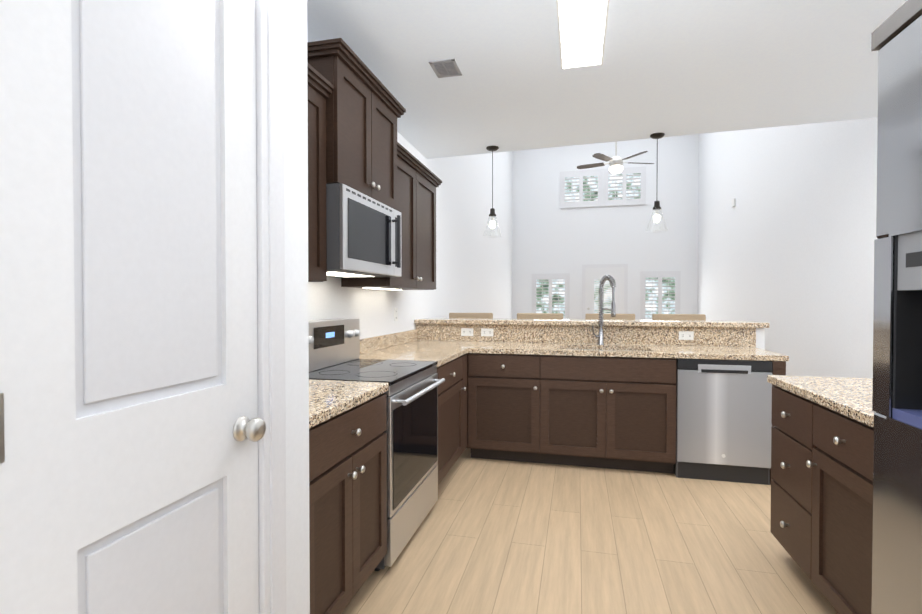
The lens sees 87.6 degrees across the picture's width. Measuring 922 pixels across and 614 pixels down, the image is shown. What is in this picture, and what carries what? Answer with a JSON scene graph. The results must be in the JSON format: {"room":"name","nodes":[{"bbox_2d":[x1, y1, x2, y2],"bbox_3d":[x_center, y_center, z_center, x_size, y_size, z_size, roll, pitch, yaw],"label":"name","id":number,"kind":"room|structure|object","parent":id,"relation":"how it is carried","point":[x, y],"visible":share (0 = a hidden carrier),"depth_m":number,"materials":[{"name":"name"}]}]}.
{"room":"kitchen","nodes":[
{"label":"kitchen","id":0,"kind":"room"},
{"bbox_2d":[283,0,309,613],"bbox_3d":[-1.205,-0.082,0.258,0.795,2.740,2.815,0,1,14],"label":"wall","id":1,"kind":"structure","parent":0,"point":[296,306],"depth_m":1.47,"materials":[{"name":"paint"}]},
{"bbox_2d":[0,0,286,613],"bbox_3d":[-0.585,0.002,0.974,0.072,2.552,0.795,0,1,14],"label":"pantry door","id":2,"kind":"structure","parent":1,"relation":"in","point":[142,359],"depth_m":0.94,"materials":[{"name":"paint"}]},
{"bbox_2d":[308,132,511,338],"bbox_3d":[-0.009,-1.451,6.597,0.120,5.300,10.104,0,1,14],"label":"wall","id":3,"kind":"structure","parent":0,"point":[473,269],"depth_m":6.19,"materials":[{"name":"paint"}]},
{"bbox_2d":[307,74,326,281],"bbox_3d":[-0.888,-0.561,1.989,0.338,0.891,0.704,0,1,14],"label":"upper cabinet","id":4,"kind":"object","parent":3,"relation":"attached to","point":[317,95],"depth_m":2.22,"materials":[{"name":"brown wood"}]},
{"bbox_2d":[307,46,398,210],"bbox_3d":[-0.684,-0.908,2.703,0.393,0.618,0.785,0,1,14],"label":"upper cabinet","id":5,"kind":"object","parent":3,"relation":"attached to","point":[363,146],"depth_m":2.50,"materials":[{"name":"brown wood"}]},
{"bbox_2d":[326,183,400,277],"bbox_3d":[-0.646,-0.388,2.701,0.471,0.413,0.777,0,1,14],"label":"microwave","id":6,"kind":"object","parent":5,"relation":"attached to","point":[363,235],"visible":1,"depth_m":2.48,"materials":[{"name":"grey metal"}]},
{"bbox_2d":[360,330,418,353],"bbox_3d":[-0.776,0.285,3.148,0.020,0.104,2.985,0,1,14],"label":"backsplash","id":7,"kind":"structure","parent":3,"relation":"attached to","point":[377,343],"depth_m":3.87,"materials":[{"name":"beige stone"}]},
{"bbox_2d":[341,150,438,289],"bbox_3d":[-0.497,-0.584,3.602,0.338,0.891,1.038,0,1,14],"label":"upper cabinet","id":8,"kind":"object","parent":3,"relation":"attached to","point":[417,189],"depth_m":3.53,"materials":[{"name":"brown wood"}]},
{"bbox_2d":[394,308,397,320],"bbox_3d":[-0.554,0.064,4.098,0.008,0.115,0.072,0,1,14],"label":"outlet","id":9,"kind":"object","parent":3,"relation":"attached to","point":[395,314],"visible":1,"depth_m":4.09,"materials":[{"name":"white plastic"}]},
{"bbox_2d":[415,322,754,345],"bbox_3d":[0.986,0.241,4.266,2.917,0.160,0.019,0,1,14],"label":"backsplash","id":10,"kind":"structure","parent":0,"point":[629,335],"depth_m":4.18,"materials":[{"name":"beige stone"}]},
{"bbox_2d":[461,328,472,335],"bbox_3d":[0.057,0.234,4.477,0.115,0.072,0.008,0,1,14],"label":"outlet","id":11,"kind":"object","parent":10,"relation":"attached to","point":[466,331],"visible":1,"depth_m":4.48,"materials":[{"name":"white plastic"}]},
{"bbox_2d":[481,328,492,335],"bbox_3d":[0.242,0.234,4.432,0.115,0.072,0.008,0,1,14],"label":"outlet","id":12,"kind":"object","parent":10,"relation":"attached to","point":[486,332],"visible":1,"depth_m":4.43,"materials":[{"name":"white plastic"}]},
{"bbox_2d":[415,318,769,329],"bbox_3d":[1.064,0.139,4.409,3.001,0.040,0.425,0,1,14],"label":"countertop","id":13,"kind":"structure","parent":10,"relation":"on","point":[426,321],"depth_m":4.30,"materials":[{"name":"beige stone"}]},
{"bbox_2d":[679,331,693,339],"bbox_3d":[1.889,0.240,4.033,0.115,0.072,0.008,0,1,14],"label":"outlet","id":14,"kind":"object","parent":10,"relation":"attached to","point":[686,335],"visible":1,"depth_m":4.03,"materials":[{"name":"white plastic"}]},
{"bbox_2d":[341,448,837,613],"bbox_3d":[1.666,1.276,4.718,4.280,0.100,13.040,0,1,14],"label":"floor","id":15,"kind":"structure","parent":0,"point":[491,536],"depth_m":2.48,"materials":[{"name":"brown wood"}]},
{"bbox_2d":[309,390,387,613],"bbox_3d":[-0.738,0.829,1.972,0.640,0.870,0.703,0,1,14],"label":"base cabinet","id":16,"kind":"object","parent":15,"relation":"on","point":[348,449],"depth_m":1.84,"materials":[{"name":"brown wood"}]},
{"bbox_2d":[309,379,388,425],"bbox_3d":[-0.736,0.373,1.965,0.657,0.038,0.703,0,1,14],"label":"countertop","id":17,"kind":"structure","parent":16,"relation":"on","point":[326,397],"depth_m":1.96,"materials":[{"name":"beige stone"}]},
{"bbox_2d":[309,318,444,570],"bbox_3d":[-0.525,0.667,2.687,0.719,1.175,0.777,0,1,14],"label":"range","id":18,"kind":"object","parent":15,"relation":"on","point":[411,393],"visible":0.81,"depth_m":2.58,"materials":[{"name":"grey metal"}]},
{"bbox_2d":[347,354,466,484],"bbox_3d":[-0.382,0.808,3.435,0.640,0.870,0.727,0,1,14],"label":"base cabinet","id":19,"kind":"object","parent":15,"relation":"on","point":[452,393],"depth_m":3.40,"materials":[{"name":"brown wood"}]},
{"bbox_2d":[449,313,492,317],"bbox_3d":[0.059,0.644,5.211,0.500,1.152,0.493,0,1,14],"label":"bar stool","id":20,"kind":"object","parent":15,"relation":"on","point":[470,315],"visible":0.06,"depth_m":5.39,"materials":[{"name":"brown wood"}]},
{"bbox_2d":[467,350,550,463],"bbox_3d":[0.426,0.799,4.084,0.666,0.870,0.635,0,1,14],"label":"base cabinet","id":21,"kind":"object","parent":15,"relation":"on","point":[509,395],"depth_m":3.78,"materials":[{"name":"brown wood"}]},
{"bbox_2d":[360,338,474,365],"bbox_3d":[-0.291,0.347,3.800,0.657,0.038,1.491,0,1,14],"label":"countertop","id":22,"kind":"structure","parent":21,"relation":"on","point":[422,350],"depth_m":3.58,"materials":[{"name":"beige stone"}]},
{"bbox_2d":[517,313,562,318],"bbox_3d":[0.807,0.647,5.030,0.500,1.152,0.493,0,1,14],"label":"bar stool","id":23,"kind":"object","parent":15,"relation":"on","point":[539,315],"visible":0.06,"depth_m":5.21,"materials":[{"name":"brown wood"}]},
{"bbox_2d":[585,314,634,319],"bbox_3d":[1.517,0.649,4.857,0.500,1.152,0.493,0,1,14],"label":"bar stool","id":24,"kind":"object","parent":15,"relation":"on","point":[617,317],"visible":0.1,"depth_m":5.03,"materials":[{"name":"brown wood"}]},
{"bbox_2d":[551,354,675,473],"bbox_3d":[1.128,0.801,3.913,1.046,0.870,0.635,0,1,14],"label":"base cabinet","id":25,"kind":"object","parent":15,"relation":"on","point":[601,392],"depth_m":3.59,"materials":[{"name":"brown wood"}]},
{"bbox_2d":[467,342,788,361],"bbox_3d":[1.228,0.346,3.872,2.260,0.038,0.634,0,1,14],"label":"countertop","id":26,"kind":"structure","parent":25,"relation":"on","point":[757,353],"depth_m":3.71,"materials":[{"name":"beige stone"}]},
{"bbox_2d":[559,346,618,349],"bbox_3d":[1.156,0.461,3.879,0.724,0.216,0.424,0,1,14],"label":"sink","id":27,"kind":"object","parent":26,"relation":"in","point":[560,347],"depth_m":4.09,"materials":[{"name":"beige stone"}]},
{"bbox_2d":[591,275,614,345],"bbox_3d":[1.204,0.025,4.058,0.190,0.598,0.197,0,1,14],"label":"faucet","id":28,"kind":"object","parent":26,"relation":"on","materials":[{"name":"silver metal"}]},
{"bbox_2d":[652,314,705,319],"bbox_3d":[2.168,0.651,4.699,0.500,1.152,0.493,0,1,14],"label":"bar stool","id":29,"kind":"object","parent":15,"relation":"on","point":[678,316],"visible":0.08,"depth_m":4.88,"materials":[{"name":"brown wood"}]},
{"bbox_2d":[674,358,771,484],"bbox_3d":[1.929,0.806,3.689,0.607,0.868,0.604,0,1,14],"label":"dishwasher","id":30,"kind":"object","parent":15,"relation":"on","point":[723,418],"visible":0.98,"depth_m":3.40,"materials":[{"name":"grey metal"}]},
{"bbox_2d":[767,379,806,574],"bbox_3d":[1.820,0.827,2.119,0.635,0.870,0.506,0,1,14],"label":"base cabinet","id":31,"kind":"object","parent":15,"relation":"on","point":[789,408],"depth_m":2.22,"materials":[{"name":"brown wood"}]},
{"bbox_2d":[807,399,866,613],"bbox_3d":[1.709,0.833,1.662,0.635,0.870,0.566,0,1,14],"label":"base cabinet","id":32,"kind":"object","parent":15,"relation":"on","point":[822,435],"depth_m":1.83,"materials":[{"name":"brown wood"}]},
{"bbox_2d":[767,375,874,422],"bbox_3d":[1.691,0.378,1.589,0.651,0.038,1.644,0,1,14],"label":"countertop","id":33,"kind":"structure","parent":32,"relation":"on","point":[853,396],"depth_m":2.03,"materials":[{"name":"beige stone"}]},
{"bbox_2d":[863,423,873,613],"bbox_3d":[1.586,0.840,1.156,0.635,0.870,0.741,0,1,14],"label":"base cabinet","id":34,"kind":"object","parent":15,"relation":"on","point":[867,603],"depth_m":1.63,"materials":[{"name":"brown wood"}]},
{"bbox_2d":[871,0,921,613],"bbox_3d":[1.142,0.379,0.400,1.048,1.815,0.918,0,1,14],"label":"refrigerator","id":35,"kind":"object","parent":15,"relation":"on","point":[896,38],"visible":1,"depth_m":0.88,"materials":[{"name":"grey metal"}]},
{"bbox_2d":[512,134,698,319],"bbox_3d":[3.190,-1.513,10.957,4.280,5.300,0.120,0,1,14],"label":"wall","id":36,"kind":"structure","parent":0,"point":[550,235],"depth_m":10.86,"materials":[{"name":"paint"}]},
{"bbox_2d":[532,273,569,318],"bbox_3d":[2.077,-0.060,11.162,0.870,1.430,0.057,0,1,14],"label":"window","id":37,"kind":"structure","parent":36,"relation":"in","point":[550,293],"depth_m":11.15,"materials":[{"name":"paint"}]},
{"bbox_2d":[560,169,602,207],"bbox_3d":[2.740,-2.693,10.964,0.955,0.840,0.057,0,1,14],"label":"window","id":38,"kind":"structure","parent":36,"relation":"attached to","point":[581,188],"depth_m":10.96,"materials":[{"name":"paint"}]},
{"bbox_2d":[582,264,627,318],"bbox_3d":[3.245,0.086,10.868,0.990,2.105,0.067,0,1,14],"label":"entry door","id":39,"kind":"structure","parent":36,"relation":"in","point":[593,275],"depth_m":10.88,"materials":[{"name":"paint"}]},
{"bbox_2d":[603,166,645,206],"bbox_3d":[3.651,-2.690,10.743,0.910,0.840,0.057,0,1,14],"label":"window","id":40,"kind":"structure","parent":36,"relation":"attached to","point":[626,187],"depth_m":10.74,"materials":[{"name":"paint"}]},
{"bbox_2d":[640,271,680,319],"bbox_3d":[4.390,-0.063,10.601,0.830,1.450,0.057,0,1,14],"label":"window","id":41,"kind":"structure","parent":36,"relation":"in","point":[659,292],"depth_m":10.60,"materials":[{"name":"paint"}]},
{"bbox_2d":[307,0,906,158],"bbox_3d":[0.871,-1.618,1.401,4.280,0.300,6.297,0,1,14],"label":"ceiling","id":42,"kind":"structure","parent":0,"point":[669,68],"depth_m":2.99,"materials":[{"name":"paint"}]},
{"bbox_2d":[429,59,461,77],"bbox_3d":[-0.094,-1.487,3.002,0.160,0.007,0.210,0,1,14],"label":"ceiling vent","id":43,"kind":"object","parent":42,"relation":"in","point":[445,68],"visible":1,"depth_m":2.99,"materials":[{"name":"grey metal"}]},
{"bbox_2d":[483,146,501,237],"bbox_3d":[0.299,-1.090,4.566,0.184,0.844,0.184,0,1,14],"label":"pendant light","id":44,"kind":"object","parent":42,"relation":"hanging from","point":[492,214],"visible":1,"depth_m":4.55,"materials":[{"name":"brown metal"}]},
{"bbox_2d":[556,0,609,68],"bbox_3d":[0.595,-1.470,2.349,0.247,0.021,1.225,0,1,14],"label":"ceiling light panel","id":45,"kind":"object","parent":42,"relation":"attached to","point":[582,26],"visible":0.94,"depth_m":2.55,"materials":[{"name":"white plastic"}]},
{"bbox_2d":[646,133,667,232],"bbox_3d":[1.719,-1.085,4.216,0.184,0.844,0.184,0,1,14],"label":"pendant light","id":46,"kind":"object","parent":42,"relation":"hanging from","point":[656,207],"visible":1,"depth_m":4.20,"materials":[{"name":"brown metal"}]},
{"bbox_2d":[698,118,876,377],"bbox_3d":[4.386,-1.458,7.066,0.120,5.300,7.120,0,1,14],"label":"wall","id":47,"kind":"structure","parent":0,"point":[786,247],"depth_m":5.72,"materials":[{"name":"paint"}]},
{"bbox_3d":[2.358,-4.174,7.494,4.280,0.120,7.170,0,1,14],"label":"ceiling","id":48,"kind":"structure","parent":0,"visible":0},
{"bbox_2d":[577,142,653,173],"bbox_3d":[2.616,-3.187,8.131,1.276,1.872,1.237,0,1,14],"label":"ceiling fan","id":49,"kind":"object","parent":48,"relation":"hanging from","point":[616,162],"visible":0.77,"depth_m":8.01,"materials":[{"name":"white wood"}]}
]}

